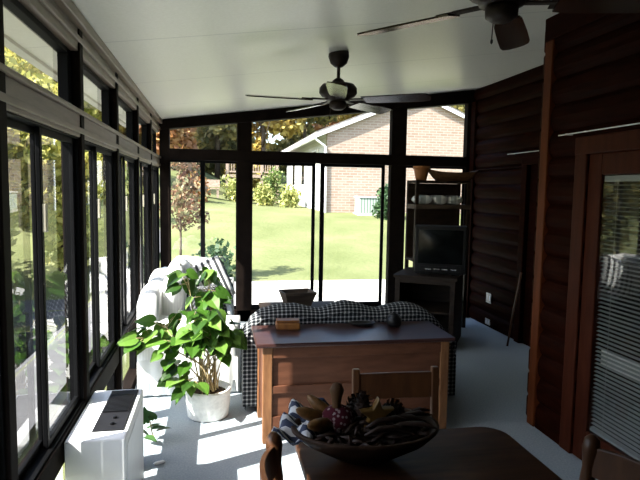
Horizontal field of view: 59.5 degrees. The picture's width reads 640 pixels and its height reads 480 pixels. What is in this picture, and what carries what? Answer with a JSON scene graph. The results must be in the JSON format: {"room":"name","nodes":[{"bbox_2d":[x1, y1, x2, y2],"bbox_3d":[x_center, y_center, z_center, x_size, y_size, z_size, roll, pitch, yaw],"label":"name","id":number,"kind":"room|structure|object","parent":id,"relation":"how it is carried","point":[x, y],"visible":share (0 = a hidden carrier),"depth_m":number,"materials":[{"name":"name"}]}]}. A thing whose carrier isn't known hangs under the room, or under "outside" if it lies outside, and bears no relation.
{"room":"sunroom","nodes":[
{"label":"sunroom","id":0,"kind":"room"},
{"bbox_2d":[13,303,31,358],"bbox_3d":[-7.243,2.210,11.427,1.950,1.465,4.680,-1,5,-19],"label":"bush","id":1,"kind":"object","parent":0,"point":[22,338],"visible":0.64,"depth_m":12.73,"materials":[{"name":"plant"}]},
{"bbox_2d":[40,318,136,479],"bbox_3d":[-1.069,0.223,2.026,0.090,2.400,9.520,0,5,-11],"label":"wall","id":2,"kind":"structure","parent":0,"point":[130,379],"depth_m":3.21,"materials":[{"name":"brown metal"}]},
{"bbox_2d":[0,324,5,479],"bbox_3d":[-0.912,0.289,1.226,0.071,1.284,0.933,0,5,-11],"label":"window","id":3,"kind":"structure","parent":2,"relation":"in","point":[2,440],"depth_m":1.71,"materials":[{"name":"black metal"}]},
{"bbox_2d":[0,0,18,479],"bbox_3d":[-1.003,0.257,1.720,0.095,2.390,0.070,0,5,-11],"label":"window frame","id":4,"kind":"structure","parent":2,"relation":"attached to","point":[6,295],"depth_m":1.70,"materials":[{"name":"brown metal"}]},
{"bbox_2d":[3,0,71,103],"bbox_3d":[-1.099,-0.704,2.147,0.045,0.275,0.973,0,5,-11],"label":"window","id":5,"kind":"structure","parent":2,"relation":"in","point":[15,7],"depth_m":2.41,"materials":[{"name":"black metal"}]},
{"bbox_2d":[7,111,83,479],"bbox_3d":[-1.101,0.197,2.230,0.071,1.284,0.973,0,5,-11],"label":"window","id":6,"kind":"structure","parent":2,"relation":"in","point":[49,436],"depth_m":2.25,"materials":[{"name":"black metal"}]},
{"bbox_2d":[61,28,89,405],"bbox_3d":[-1.196,0.162,2.743,0.095,2.390,0.070,0,5,-11],"label":"trim","id":7,"kind":"structure","parent":2,"relation":"attached to","point":[77,86],"depth_m":2.70,"materials":[{"name":"brown metal"}]},
{"bbox_2d":[18,310,136,479],"bbox_3d":[-1.384,0.713,3.691,0.106,0.014,5.987,0,5,-11],"label":"trim","id":8,"kind":"structure","parent":2,"relation":"attached to","point":[60,408],"depth_m":2.56,"materials":[{"name":"brown metal"}]},
{"bbox_2d":[0,62,160,166],"bbox_3d":[-1.045,-0.481,1.904,0.132,0.125,9.400,0,5,-11],"label":"trim","id":9,"kind":"structure","parent":2,"relation":"attached to","point":[23,97],"depth_m":2.26,"materials":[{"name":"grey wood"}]},
{"bbox_2d":[3,0,161,132],"bbox_3d":[-1.029,-0.893,1.869,0.150,0.152,9.400,0,5,-11],"label":"trim","id":10,"kind":"structure","parent":2,"relation":"attached to","point":[63,18],"depth_m":2.80,"materials":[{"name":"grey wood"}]},
{"bbox_2d":[83,63,110,126],"bbox_3d":[-1.289,-0.797,3.154,0.045,0.275,0.941,0,5,-11],"label":"window","id":11,"kind":"structure","parent":2,"relation":"in","point":[105,90],"depth_m":3.55,"materials":[{"name":"black metal"}]},
{"bbox_2d":[85,140,117,388],"bbox_3d":[-1.291,0.103,3.237,0.071,1.284,0.941,0,5,-11],"label":"window","id":12,"kind":"structure","parent":2,"relation":"in","point":[100,359],"depth_m":3.53,"materials":[{"name":"black metal"}]},
{"bbox_2d":[103,72,122,389],"bbox_3d":[-1.383,0.071,3.734,0.095,2.390,0.070,0,5,-11],"label":"trim","id":13,"kind":"structure","parent":2,"relation":"attached to","point":[114,102],"depth_m":3.70,"materials":[{"name":"brown metal"}]},
{"bbox_2d":[118,97,132,139],"bbox_3d":[-1.476,-0.889,4.147,0.045,0.275,0.945,0,5,-11],"label":"window","id":14,"kind":"structure","parent":2,"relation":"in","point":[129,112],"depth_m":4.55,"materials":[{"name":"black metal"}]},
{"bbox_2d":[119,153,137,335],"bbox_3d":[-1.478,0.012,4.230,0.071,1.284,0.945,0,5,-11],"label":"window","id":15,"kind":"structure","parent":2,"relation":"in","point":[129,204],"depth_m":4.63,"materials":[{"name":"black metal"}]},
{"bbox_2d":[127,98,140,367],"bbox_3d":[-1.570,-0.021,4.729,0.095,2.390,0.070,0,5,-11],"label":"trim","id":16,"kind":"structure","parent":2,"relation":"attached to","point":[135,112],"depth_m":4.68,"materials":[{"name":"brown metal"}]},
{"bbox_2d":[139,117,146,147],"bbox_3d":[-1.661,-0.980,5.129,0.045,0.275,0.918,0,5,-11],"label":"window","id":17,"kind":"structure","parent":2,"relation":"in","point":[142,122],"depth_m":5.52,"materials":[{"name":"black metal"}]},
{"bbox_2d":[139,160,150,290],"bbox_3d":[-1.663,-0.079,5.212,0.071,1.284,0.918,0,5,-11],"label":"window","id":18,"kind":"structure","parent":2,"relation":"in","point":[145,210],"depth_m":5.62,"materials":[{"name":"black metal"}]},
{"bbox_2d":[141,113,152,282],"bbox_3d":[-1.753,-0.111,5.698,0.095,2.390,0.070,0,5,-11],"label":"trim","id":19,"kind":"structure","parent":2,"relation":"attached to","point":[149,126],"depth_m":5.63,"materials":[{"name":"brown metal"}]},
{"bbox_2d":[152,165,159,270],"bbox_3d":[-1.839,-0.165,6.145,0.071,1.284,0.844,0,5,-11],"label":"window","id":20,"kind":"structure","parent":2,"relation":"in","point":[155,170],"depth_m":6.52,"materials":[{"name":"black metal"}]},
{"bbox_2d":[3,0,557,124],"bbox_3d":[0.836,-1.301,2.311,4.500,0.748,9.850,0,5,-11],"label":"ceiling","id":21,"kind":"structure","parent":0,"point":[188,58],"depth_m":3.77,"materials":[{"name":"paint"}]},
{"bbox_2d":[4,34,125,127],"bbox_3d":[-1.409,-0.993,1.916,0.060,0.170,9.850,0,5,-11],"label":"gutter","id":22,"kind":"object","parent":21,"relation":"attached to","point":[9,43],"visible":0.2,"depth_m":3.27,"materials":[{"name":"beige plastic"}]},
{"bbox_2d":[245,50,430,118],"bbox_3d":[0.079,-1.115,4.025,1.230,0.484,1.287,0,5,-16],"label":"ceiling fan","id":23,"kind":"object","parent":21,"relation":"hanging from","point":[337,93],"visible":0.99,"depth_m":3.97,"materials":[{"name":"brown metal"}]},
{"bbox_2d":[357,0,639,49],"bbox_3d":[0.649,-0.984,2.151,1.230,0.444,1.287,5,7,41],"label":"ceiling fan","id":24,"kind":"object","parent":21,"relation":"hanging from","point":[511,32],"visible":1,"depth_m":2.13,"materials":[{"name":"wood"}]},
{"bbox_2d":[234,306,376,320],"bbox_3d":[0.025,0.924,7.094,3.705,0.140,0.110,0,5,-11],"label":"wall","id":25,"kind":"structure","parent":0,"point":[246,316],"depth_m":6.86,"materials":[{"name":"brown metal"}]},
{"bbox_2d":[159,129,169,267],"bbox_3d":[-1.833,-0.207,6.640,0.113,2.411,0.110,0,5,-11],"label":"trim","id":26,"kind":"structure","parent":25,"relation":"attached to","point":[164,134],"depth_m":6.56,"materials":[{"name":"brown metal"}]},
{"bbox_2d":[170,160,236,308],"bbox_3d":[-1.396,-0.044,6.735,0.780,1.805,0.059,0,5,-11],"label":"window","id":27,"kind":"structure","parent":25,"relation":"in","point":[202,163],"depth_m":6.68,"materials":[{"name":"black metal"}]},
{"bbox_2d":[236,122,251,320],"bbox_3d":[-0.924,-0.271,6.805,0.175,2.540,0.110,0,5,-11],"label":"trim","id":28,"kind":"structure","parent":25,"relation":"attached to","point":[244,130],"depth_m":6.76,"materials":[{"name":"brown metal"}]},
{"bbox_2d":[251,162,384,309],"bbox_3d":[0.016,-0.044,6.992,1.740,1.805,0.077,0,5,-11],"label":"door","id":29,"kind":"structure","parent":25,"relation":"in","point":[322,166],"depth_m":6.99,"materials":[{"name":"black metal"}]},
{"bbox_2d":[385,109,407,303],"bbox_3d":[0.970,-0.402,7.150,0.195,2.801,0.110,0,5,-11],"label":"trim","id":30,"kind":"structure","parent":25,"relation":"attached to","point":[398,118],"depth_m":7.10,"materials":[{"name":"brown metal"}]},
{"bbox_2d":[403,166,464,262],"bbox_3d":[1.459,-0.045,7.270,0.810,1.805,0.024,0,5,-11],"label":"window","id":31,"kind":"structure","parent":25,"relation":"in","point":[431,167],"depth_m":7.22,"materials":[{"name":"black metal"}]},
{"bbox_2d":[460,90,474,225],"bbox_3d":[1.944,-0.468,7.328,0.165,2.933,0.110,0,5,-11],"label":"trim","id":32,"kind":"structure","parent":25,"relation":"attached to","point":[467,116],"depth_m":7.21,"materials":[{"name":"wood"}]},
{"bbox_2d":[135,317,597,479],"bbox_3d":[0.898,1.476,2.528,4.200,0.120,9.550,0,5,-11],"label":"floor","id":33,"kind":"structure","parent":0,"point":[491,378],"depth_m":3.88,"materials":[{"name":"concrete"}]},
{"bbox_2d":[64,389,143,479],"bbox_3d":[-1.013,1.084,2.694,0.250,0.568,0.610,0,5,-11],"label":"air purifier","id":34,"kind":"object","parent":33,"relation":"on","point":[106,442],"visible":1,"depth_m":2.46,"materials":[{"name":"white plastic"}]},
{"bbox_2d":[92,389,138,431],"bbox_3d":[-0.977,0.809,2.700,0.133,0.020,0.500,0,5,-11],"label":"grille","id":35,"kind":"object","parent":34,"relation":"attached to","point":[116,413],"depth_m":2.65,"materials":[{"name":"black plastic"}]},
{"bbox_2d":[143,406,169,441],"bbox_3d":[-1.083,1.185,3.579,0.230,0.202,0.147,5,6,35],"label":"leaf sprig","id":36,"kind":"object","parent":33,"relation":"on","point":[148,415],"visible":0.91,"depth_m":3.60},
{"bbox_2d":[116,267,246,421],"bbox_3d":[-0.945,0.729,3.931,0.900,1.058,0.526,0,5,-11],"label":"potted plant","id":37,"kind":"object","parent":33,"relation":"on","point":[207,398],"visible":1,"depth_m":3.88,"materials":[{"name":"green plant"}]},
{"bbox_2d":[137,256,239,395],"bbox_3d":[-1.164,0.665,5.139,0.785,0.924,1.672,0,5,-11],"label":"armchair","id":38,"kind":"object","parent":33,"relation":"on","point":[152,299],"visible":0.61,"depth_m":4.39,"materials":[{"name":"fabric"}]},
{"bbox_2d":[161,276,186,314],"bbox_3d":[-1.265,0.515,4.795,0.251,0.467,0.569,0,5,-11],"label":"cushion","id":39,"kind":"object","parent":38,"relation":"on","point":[170,304],"depth_m":4.54,"materials":[{"name":"white fabric"}]},
{"bbox_2d":[167,256,190,278],"bbox_3d":[-1.382,0.407,5.417,0.251,0.467,0.569,0,5,-11],"label":"cushion","id":40,"kind":"object","parent":38,"relation":"on","point":[181,263],"depth_m":5.20,"materials":[{"name":"white fabric"}]},
{"bbox_2d":[176,256,208,265],"bbox_3d":[-1.284,0.396,5.680,0.422,0.467,0.176,0,5,-15],"label":"cushion","id":41,"kind":"object","parent":38,"relation":"on","point":[192,260],"visible":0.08,"depth_m":5.66,"materials":[{"name":"fabric"}]},
{"bbox_2d":[188,284,227,314],"bbox_3d":[-0.940,0.557,4.718,0.208,0.343,0.380,4,6,29],"label":"cushion","id":42,"kind":"object","parent":38,"relation":"on","point":[212,286],"visible":0.12,"depth_m":4.67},
{"bbox_2d":[184,304,231,314],"bbox_3d":[-1.149,0.750,5.478,0.570,0.125,0.630,0,5,-11],"label":"seat cushion","id":43,"kind":"object","parent":38,"relation":"on","point":[229,306],"depth_m":5.55,"materials":[{"name":"white fabric"}]},
{"bbox_2d":[186,256,235,306],"bbox_3d":[-1.132,0.435,5.549,0.572,0.544,0.266,0,5,-15],"label":"striped cushion","id":44,"kind":"object","parent":38,"relation":"on","point":[215,263],"visible":0.27,"depth_m":5.53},
{"bbox_2d":[259,431,282,479],"bbox_3d":[0.089,1.038,1.564,0.520,0.899,0.443,0,5,-11],"label":"dining chair","id":45,"kind":"object","parent":33,"relation":"on","point":[270,466],"visible":1,"depth_m":1.65,"materials":[{"name":"brown wood"}]},
{"bbox_2d":[259,301,334,307],"bbox_3d":[-0.202,0.892,5.664,0.800,0.450,0.500,0,5,-11],"label":"coffee table","id":46,"kind":"object","parent":33,"relation":"on","point":[317,304],"visible":0.16,"depth_m":5.76,"materials":[{"name":"brown wood"}]},
{"bbox_2d":[279,288,316,305],"bbox_3d":[-0.227,0.589,5.631,0.328,0.158,0.250,-1,5,-21],"label":"trough","id":47,"kind":"object","parent":46,"relation":"on","point":[305,296],"visible":0.84,"depth_m":5.56,"materials":[{"name":"stone"}]},
{"bbox_2d":[241,300,456,409],"bbox_3d":[0.200,0.810,4.540,1.675,0.786,0.773,0,5,-11],"label":"sofa","id":48,"kind":"object","parent":33,"relation":"on","point":[341,311],"visible":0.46,"depth_m":4.11,"materials":[{"name":"fabric"}]},
{"bbox_2d":[251,321,455,443],"bbox_3d":[0.204,0.955,3.874,1.325,0.656,0.495,0,5,-11],"label":"desk","id":49,"kind":"object","parent":33,"relation":"on","point":[291,364],"visible":0.71,"depth_m":3.65,"materials":[{"name":"orange wood"}]},
{"bbox_2d":[275,318,299,329],"bbox_3d":[-0.225,0.584,3.894,0.170,0.066,0.090,0,5,-7],"label":"box","id":50,"kind":"object","parent":49,"relation":"on","point":[280,323],"visible":1,"depth_m":3.85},
{"bbox_2d":[386,312,401,326],"bbox_3d":[0.531,0.565,4.015,0.112,0.106,0.112,0,5,-11],"label":"crock","id":51,"kind":"object","parent":49,"relation":"on","point":[394,319],"visible":1,"depth_m":3.98,"materials":[{"name":"black ceramic"}]},
{"bbox_2d":[352,366,438,421],"bbox_3d":[0.381,1.015,2.438,0.443,0.799,0.472,0,5,-9],"label":"dining chair","id":52,"kind":"object","parent":33,"relation":"on","point":[410,384],"visible":0.41,"depth_m":2.62,"materials":[{"name":"brown wood"}]},
{"bbox_2d":[393,267,462,341],"bbox_3d":[1.192,0.725,6.107,0.660,0.750,0.660,3,5,21],"label":"base cabinet","id":53,"kind":"object","parent":33,"relation":"on","point":[441,295],"visible":0.52,"depth_m":6.05,"materials":[{"name":"brown wood"}]},
{"bbox_2d":[406,299,449,332],"bbox_3d":[1.189,0.884,6.121,0.580,0.330,0.620,3,5,21],"label":"shelf","id":54,"kind":"object","parent":53,"relation":"attached to","point":[439,308],"depth_m":6.29,"materials":[{"name":"brown wood"}]},
{"bbox_2d":[414,224,467,275],"bbox_3d":[1.293,0.099,5.997,0.530,0.520,0.439,2,5,13],"label":"television","id":55,"kind":"object","parent":53,"relation":"on","point":[439,249],"visible":1,"depth_m":5.79,"materials":[{"name":"black plastic"}]},
{"bbox_2d":[295,427,561,479],"bbox_3d":[0.425,1.139,1.325,0.775,0.750,1.530,0,5,-11],"label":"dining table","id":56,"kind":"object","parent":33,"relation":"on","point":[467,453],"visible":0.77,"depth_m":1.80,"materials":[{"name":"brown wood"}]},
{"bbox_2d":[291,405,438,464],"bbox_3d":[0.147,0.655,1.825,0.484,0.115,0.330,0,5,-7],"label":"dough bowl","id":57,"kind":"object","parent":56,"relation":"on","point":[356,455],"visible":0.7,"depth_m":1.71,"materials":[{"name":"brown wood"}]},
{"bbox_2d":[272,398,329,447],"bbox_3d":[-0.061,0.587,1.822,0.145,0.109,0.200,3,5,19],"label":"striped napkin","id":58,"kind":"object","parent":57,"relation":"on","point":[286,420],"visible":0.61,"depth_m":1.79,"materials":[{"name":"fabric"}]},
{"bbox_2d":[298,416,429,445],"bbox_3d":[0.148,0.604,1.821,0.451,0.091,0.301,0,5,-11],"label":"potpourri","id":59,"kind":"object","parent":57,"relation":"in","point":[352,440],"visible":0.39,"depth_m":1.75},
{"bbox_2d":[296,407,322,421],"bbox_3d":[-0.005,0.585,1.820,0.167,0.114,0.056,-1,6,-22],"label":"corn cob","id":60,"kind":"object","parent":59,"relation":"on","point":[307,413],"visible":0.38,"depth_m":1.78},
{"bbox_2d":[307,417,331,431],"bbox_3d":[0.017,0.595,1.780,0.175,0.085,0.056,-4,7,-43],"label":"corn cob","id":61,"kind":"object","parent":59,"relation":"on","point":[323,424],"visible":0.62,"depth_m":1.73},
{"bbox_2d":[307,395,344,436],"bbox_3d":[0.033,0.580,1.841,0.151,0.137,0.055,3,5,19],"label":"corn cob","id":62,"kind":"object","parent":59,"relation":"on","point":[316,403],"visible":0.3,"depth_m":1.83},
{"bbox_2d":[322,382,354,432],"bbox_3d":[0.060,0.539,1.810,0.110,0.164,0.096,0,5,-11],"label":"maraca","id":63,"kind":"object","parent":59,"relation":"on","point":[341,416],"visible":0.78,"depth_m":1.78,"materials":[{"name":"wood"}]},
{"bbox_2d":[351,390,372,416],"bbox_3d":[0.138,0.530,1.827,0.077,0.087,0.077,0,5,-16],"label":"pine cone","id":64,"kind":"object","parent":59,"relation":"on","point":[362,401],"visible":0.88,"depth_m":1.81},
{"bbox_2d":[359,396,393,426],"bbox_3d":[0.182,0.554,1.801,0.115,0.110,0.041,0,5,-16],"label":"star","id":65,"kind":"object","parent":59,"relation":"on","point":[377,410],"visible":0.73,"depth_m":1.79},
{"bbox_2d":[364,424,410,436],"bbox_3d":[0.211,0.594,1.755,0.152,0.028,0.021,0,5,-12],"label":"pod","id":66,"kind":"object","parent":59,"relation":"on","point":[394,426],"visible":1,"depth_m":1.75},
{"bbox_2d":[366,415,409,427],"bbox_3d":[0.215,0.577,1.785,0.152,0.028,0.021,-1,5,-17],"label":"pod","id":67,"kind":"object","parent":59,"relation":"on","point":[395,417],"visible":1,"depth_m":1.78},
{"bbox_2d":[383,398,404,415],"bbox_3d":[0.244,0.570,1.879,0.078,0.077,0.077,1,5,-4],"label":"pine cone","id":68,"kind":"object","parent":59,"relation":"on","point":[398,409],"visible":0.59,"depth_m":1.87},
{"bbox_2d":[392,410,431,423],"bbox_3d":[0.303,0.582,1.853,0.152,0.028,0.021,-1,6,-23],"label":"pod","id":69,"kind":"object","parent":59,"relation":"on","point":[418,412],"visible":0.74,"depth_m":1.86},
{"bbox_2d":[397,421,436,428],"bbox_3d":[0.296,0.593,1.791,0.152,0.028,0.021,1,5,2],"label":"pod","id":70,"kind":"object","parent":59,"relation":"on","point":[402,423],"visible":0.71,"depth_m":1.79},
{"bbox_2d":[404,180,470,327],"bbox_3d":[1.401,0.169,6.741,0.680,1.752,0.332,0,5,-11],"label":"shelf unit","id":71,"kind":"object","parent":33,"relation":"on","point":[416,213],"visible":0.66,"depth_m":6.78,"materials":[{"name":"brown wood"}]},
{"bbox_2d":[413,166,429,179],"bbox_3d":[1.189,-0.782,6.569,0.200,0.165,0.200,0,5,-11],"label":"flower pot","id":72,"kind":"object","parent":71,"relation":"on","point":[421,172],"visible":0.95,"depth_m":6.50,"materials":[{"name":"ceramic"}]},
{"bbox_2d":[412,195,431,203],"bbox_3d":[1.209,-0.481,6.651,0.176,0.110,0.260,0,5,-11],"label":"rolled towel","id":73,"kind":"object","parent":71,"relation":"on","point":[423,199],"visible":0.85,"depth_m":6.53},
{"bbox_2d":[430,195,446,204],"bbox_3d":[1.396,-0.481,6.686,0.176,0.110,0.260,0,5,-11],"label":"rolled towel","id":74,"kind":"object","parent":71,"relation":"on","point":[436,199],"visible":0.82,"depth_m":6.57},
{"bbox_2d":[429,168,477,180],"bbox_3d":[1.560,-0.776,6.649,0.650,0.150,0.250,0,5,-11],"label":"basket","id":75,"kind":"object","parent":71,"relation":"on","point":[436,175],"visible":0.85,"depth_m":6.55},
{"bbox_2d":[445,195,462,204],"bbox_3d":[1.583,-0.481,6.722,0.176,0.110,0.260,0,5,-11],"label":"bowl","id":76,"kind":"object","parent":71,"relation":"on","point":[451,199],"visible":0.81,"depth_m":6.60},
{"bbox_2d":[506,272,521,345],"bbox_3d":[2.068,0.737,5.961,0.182,0.784,0.025,-2,6,-28],"label":"stick","id":77,"kind":"object","parent":33,"relation":"on","point":[520,275],"visible":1,"depth_m":5.95,"materials":[{"name":"brown wood"}]},
{"bbox_2d":[579,434,639,479],"bbox_3d":[0.651,1.052,1.507,0.520,0.899,0.443,0,5,-11],"label":"dining chair","id":78,"kind":"object","parent":33,"relation":"on","point":[598,463],"visible":1,"depth_m":1.65,"materials":[{"name":"brown wood"}]},
{"bbox_2d":[469,65,543,342],"bbox_3d":[2.310,-0.314,5.740,0.194,2.922,3.160,0,5,-11],"label":"wall","id":79,"kind":"structure","parent":0,"point":[508,121],"depth_m":6.45,"materials":[{"name":"brown wood"}]},
{"bbox_2d":[159,90,473,129],"bbox_3d":[0.041,-1.599,6.857,3.880,0.636,0.135,0,5,-11],"label":"trim","id":80,"kind":"structure","parent":79,"relation":"attached to","point":[459,97],"depth_m":6.74,"materials":[{"name":"brown metal"}]},
{"bbox_2d":[169,148,466,166],"bbox_3d":[0.057,-1.008,6.918,3.705,0.130,0.122,0,5,-11],"label":"trim","id":81,"kind":"structure","parent":79,"relation":"attached to","point":[174,153],"depth_m":6.83,"materials":[{"name":"wood"}]},
{"bbox_2d":[466,101,478,317],"bbox_3d":[1.959,-0.372,7.210,0.080,2.764,0.118,0,5,-11],"label":"trim","id":82,"kind":"structure","parent":79,"relation":"attached to","point":[474,113],"depth_m":7.14,"materials":[{"name":"brown wood"}]},
{"bbox_2d":[513,156,539,346],"bbox_3d":[2.346,0.171,5.495,0.194,2.000,1.220,0,5,-11],"label":"door","id":83,"kind":"structure","parent":79,"relation":"in","point":[531,161],"depth_m":5.96,"materials":[{"name":"brown wood"}]},
{"bbox_2d":[526,42,545,414],"bbox_3d":[2.112,-0.076,4.019,1.180,2.746,0.140,0,5,-11],"label":"wall","id":84,"kind":"structure","parent":0,"point":[545,42],"depth_m":3.96,"materials":[{"name":"brown wood"}]},
{"bbox_2d":[535,13,639,449],"bbox_3d":[2.161,0.190,0.859,0.195,2.780,6.050,0,5,-11],"label":"wall","id":85,"kind":"structure","parent":0,"point":[596,68],"depth_m":3.51,"materials":[{"name":"brown wood"}]},
{"bbox_2d":[527,39,557,426],"bbox_3d":[1.536,-0.016,3.831,0.082,2.642,0.085,0,5,-11],"label":"trim","id":86,"kind":"structure","parent":85,"relation":"attached to","point":[551,51],"depth_m":3.81,"materials":[{"name":"orange wood"}]},
{"bbox_2d":[535,415,559,444],"bbox_3d":[1.536,1.276,3.713,0.016,0.090,0.370,0,5,-11],"label":"baseboard","id":87,"kind":"structure","parent":85,"relation":"attached to","point":[541,425],"depth_m":3.74,"materials":[{"name":"brown wood"}]},
{"bbox_2d":[545,13,613,41],"bbox_3d":[2.130,-1.120,0.763,0.130,0.151,6.110,0,5,-11],"label":"trim","id":88,"kind":"structure","parent":85,"relation":"attached to","point":[558,25],"depth_m":3.50,"materials":[{"name":"brown wood"}]},
{"bbox_2d":[558,122,639,135],"bbox_3d":[1.670,-0.601,2.875,0.050,0.012,1.420,0,5,-11],"label":"curtain rod","id":89,"kind":"object","parent":85,"relation":"attached to","point":[567,134],"visible":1,"depth_m":3.20,"materials":[{"name":"white metal"}]},
{"bbox_2d":[559,129,639,459],"bbox_3d":[1.767,0.409,2.915,0.248,1.965,1.280,0,5,-11],"label":"door","id":90,"kind":"structure","parent":85,"relation":"in","point":[616,153],"depth_m":3.35,"materials":[{"name":"brown wood"}]},
{"bbox_2d":[590,175,639,460],"bbox_3d":[1.725,0.424,2.909,0.028,1.525,0.824,0,5,-11],"label":"window blind","id":91,"kind":"object","parent":90,"relation":"attached to","point":[612,178],"visible":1,"depth_m":3.15,"materials":[{"name":"plastic"}]},
{"label":"outside","id":92,"kind":"structure","parent":0,"visible":0},
{"bbox_2d":[13,229,159,445],"bbox_3d":[-6.856,2.149,4.526,9.200,2.890,23.000,0,5,-11],"label":"patio","id":93,"kind":"structure","parent":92,"point":[25,380],"depth_m":5.77,"materials":[{"name":"concrete"}]},
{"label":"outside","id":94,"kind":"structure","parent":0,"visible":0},
{"bbox_2d":[10,164,460,479],"bbox_3d":[-7.355,-5.030,39.021,120.000,11.100,140.000,0,5,-11],"label":"lawn","id":95,"kind":"structure","parent":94,"point":[281,236],"depth_m":16.14,"materials":[{"name":"green plant"}]},
{"bbox_2d":[7,128,29,255],"bbox_3d":[-10.189,-0.916,14.226,4.963,6.445,4.942,-1,6,-23],"label":"tree","id":96,"kind":"object","parent":95,"relation":"on","point":[16,138],"visible":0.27,"depth_m":15.68,"materials":[{"name":"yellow plant"}]},
{"bbox_2d":[5,51,57,217],"bbox_3d":[-10.783,-3.639,19.716,4.244,6.544,3.926,5,7,39],"label":"tree","id":97,"kind":"object","parent":95,"relation":"on","point":[47,82],"visible":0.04,"depth_m":19.00,"materials":[{"name":"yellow plant"}]},
{"bbox_2d":[4,46,101,145],"bbox_3d":[-12.287,-6.936,26.158,4.844,9.083,5.636,4,6,31],"label":"tree","id":98,"kind":"object","parent":95,"relation":"on","point":[91,110],"visible":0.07,"depth_m":25.66,"materials":[{"name":"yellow plant"}]},
{"bbox_2d":[8,129,126,272],"bbox_3d":[-7.718,-1.237,17.082,3.701,4.608,3.939,1,5,6],"label":"tree","id":99,"kind":"object","parent":95,"relation":"on","point":[52,179],"visible":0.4,"depth_m":16.18,"materials":[{"name":"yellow plant"}]},
{"bbox_2d":[139,125,198,169],"bbox_3d":[-9.186,-7.971,34.266,5.206,7.439,4.924,3,5,18],"label":"autumn tree","id":100,"kind":"object","parent":95,"relation":"on","point":[179,138],"visible":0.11,"depth_m":33.16,"materials":[{"name":"orange plant"}]},
{"bbox_2d":[159,162,209,255],"bbox_3d":[-2.661,-0.446,10.871,1.035,2.627,1.033,0,5,-11],"label":"young tree","id":101,"kind":"object","parent":95,"relation":"on","point":[185,184],"visible":0.72,"depth_m":10.70,"materials":[{"name":"brown plant"}]},
{"bbox_2d":[175,171,210,201],"bbox_3d":[-5.517,-2.224,24.257,1.610,1.687,1.582,0,5,-11],"label":"shrub","id":102,"kind":"object","parent":95,"relation":"on","point":[195,181],"visible":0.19,"depth_m":24.28,"materials":[{"name":"brown plant"}]},
{"bbox_2d":[191,238,235,277],"bbox_3d":[-2.041,0.465,10.808,1.078,1.053,1.057,0,5,-11],"label":"shrub","id":103,"kind":"object","parent":95,"relation":"on","point":[213,250],"visible":0.3,"depth_m":10.68,"materials":[{"name":"green plant"}]},
{"bbox_2d":[194,124,254,178],"bbox_3d":[-8.495,-10.932,42.285,7.881,12.635,8.209,-4,7,-41],"label":"autumn tree","id":104,"kind":"object","parent":95,"relation":"on","point":[222,137],"visible":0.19,"depth_m":42.87,"materials":[{"name":"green plant"}]},
{"bbox_2d":[220,174,235,201],"bbox_3d":[-4.135,-2.385,27.161,1.167,1.601,1.681,6,7,43],"label":"shrub","id":105,"kind":"object","parent":95,"relation":"on","point":[231,187],"visible":0.53,"depth_m":26.86,"materials":[{"name":"yellow plant"}]},
{"bbox_2d":[220,122,274,174],"bbox_3d":[-6.145,-12.441,55.199,8.192,14.113,8.049,1,5,0],"label":"autumn tree","id":106,"kind":"object","parent":95,"relation":"on","point":[257,146],"visible":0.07,"depth_m":54.28,"materials":[{"name":"yellow plant"}]},
{"bbox_2d":[224,164,278,202],"bbox_3d":[-3.886,-3.335,31.146,2.800,2.400,4.000,0,5,-11],"label":"wooden deck","id":107,"kind":"object","parent":95,"relation":"on","point":[227,171],"visible":0.25,"depth_m":29.23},
{"bbox_2d":[253,181,274,205],"bbox_3d":[-2.647,-2.075,26.480,1.154,1.474,1.249,0,5,-11],"label":"shrub","id":108,"kind":"object","parent":95,"relation":"on","point":[265,195],"visible":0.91,"depth_m":26.29,"materials":[{"name":"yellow plant"}]},
{"bbox_2d":[225,118,306,189],"bbox_3d":[-4.117,-8.678,42.771,6.308,10.797,5.391,0,5,-11],"label":"autumn tree","id":109,"kind":"object","parent":95,"relation":"on","point":[287,128],"visible":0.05,"depth_m":42.06,"materials":[{"name":"yellow plant"}]},
{"bbox_2d":[260,166,286,203],"bbox_3d":[-2.389,-2.667,28.087,1.414,2.066,1.322,4,6,29],"label":"shrub","id":110,"kind":"object","parent":95,"relation":"on","point":[271,179],"visible":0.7,"depth_m":27.91,"materials":[{"name":"green plant"}]},
{"bbox_2d":[278,184,301,207],"bbox_3d":[-1.377,-1.958,25.711,1.130,1.266,1.161,0,5,-11],"label":"shrub","id":111,"kind":"object","parent":95,"relation":"on","point":[290,197],"visible":0.97,"depth_m":25.56,"materials":[{"name":"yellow plant"}]},
{"bbox_2d":[266,116,336,175],"bbox_3d":[-1.132,-10.212,46.998,6.430,12.036,5.995,2,5,16],"label":"autumn tree","id":112,"kind":"object","parent":95,"relation":"on","point":[284,143],"visible":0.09,"depth_m":46.85,"materials":[{"name":"plant"}]},
{"bbox_2d":[353,196,379,215],"bbox_3d":[1.878,-1.264,21.082,1.100,0.760,0.840,0,5,-11],"label":"air conditioner","id":113,"kind":"object","parent":95,"relation":"on","point":[363,204],"visible":0.56,"depth_m":20.70,"materials":[{"name":"beige plastic"}]},
{"bbox_2d":[281,106,464,213],"bbox_3d":[2.638,-3.700,27.764,8.230,5.160,12.360,0,5,-11],"label":"brick house","id":114,"kind":"structure","parent":95,"relation":"on","point":[434,131],"depth_m":21.67,"materials":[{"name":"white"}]},
{"bbox_2d":[371,183,387,219],"bbox_3d":[2.413,-1.410,19.955,1.166,1.757,1.150,0,5,-11],"label":"evergreen shrub","id":115,"kind":"object","parent":95,"relation":"on","point":[377,207],"visible":0.29,"depth_m":19.78,"materials":[{"name":"green plant"}]},
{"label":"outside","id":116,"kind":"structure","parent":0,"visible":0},
{"bbox_2d":[100,279,385,332],"bbox_3d":[1.595,0.948,9.359,9.400,0.001,3.640,0,5,-11],"label":"patio","id":117,"kind":"structure","parent":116,"point":[333,290],"depth_m":9.84,"materials":[{"name":"concrete"}]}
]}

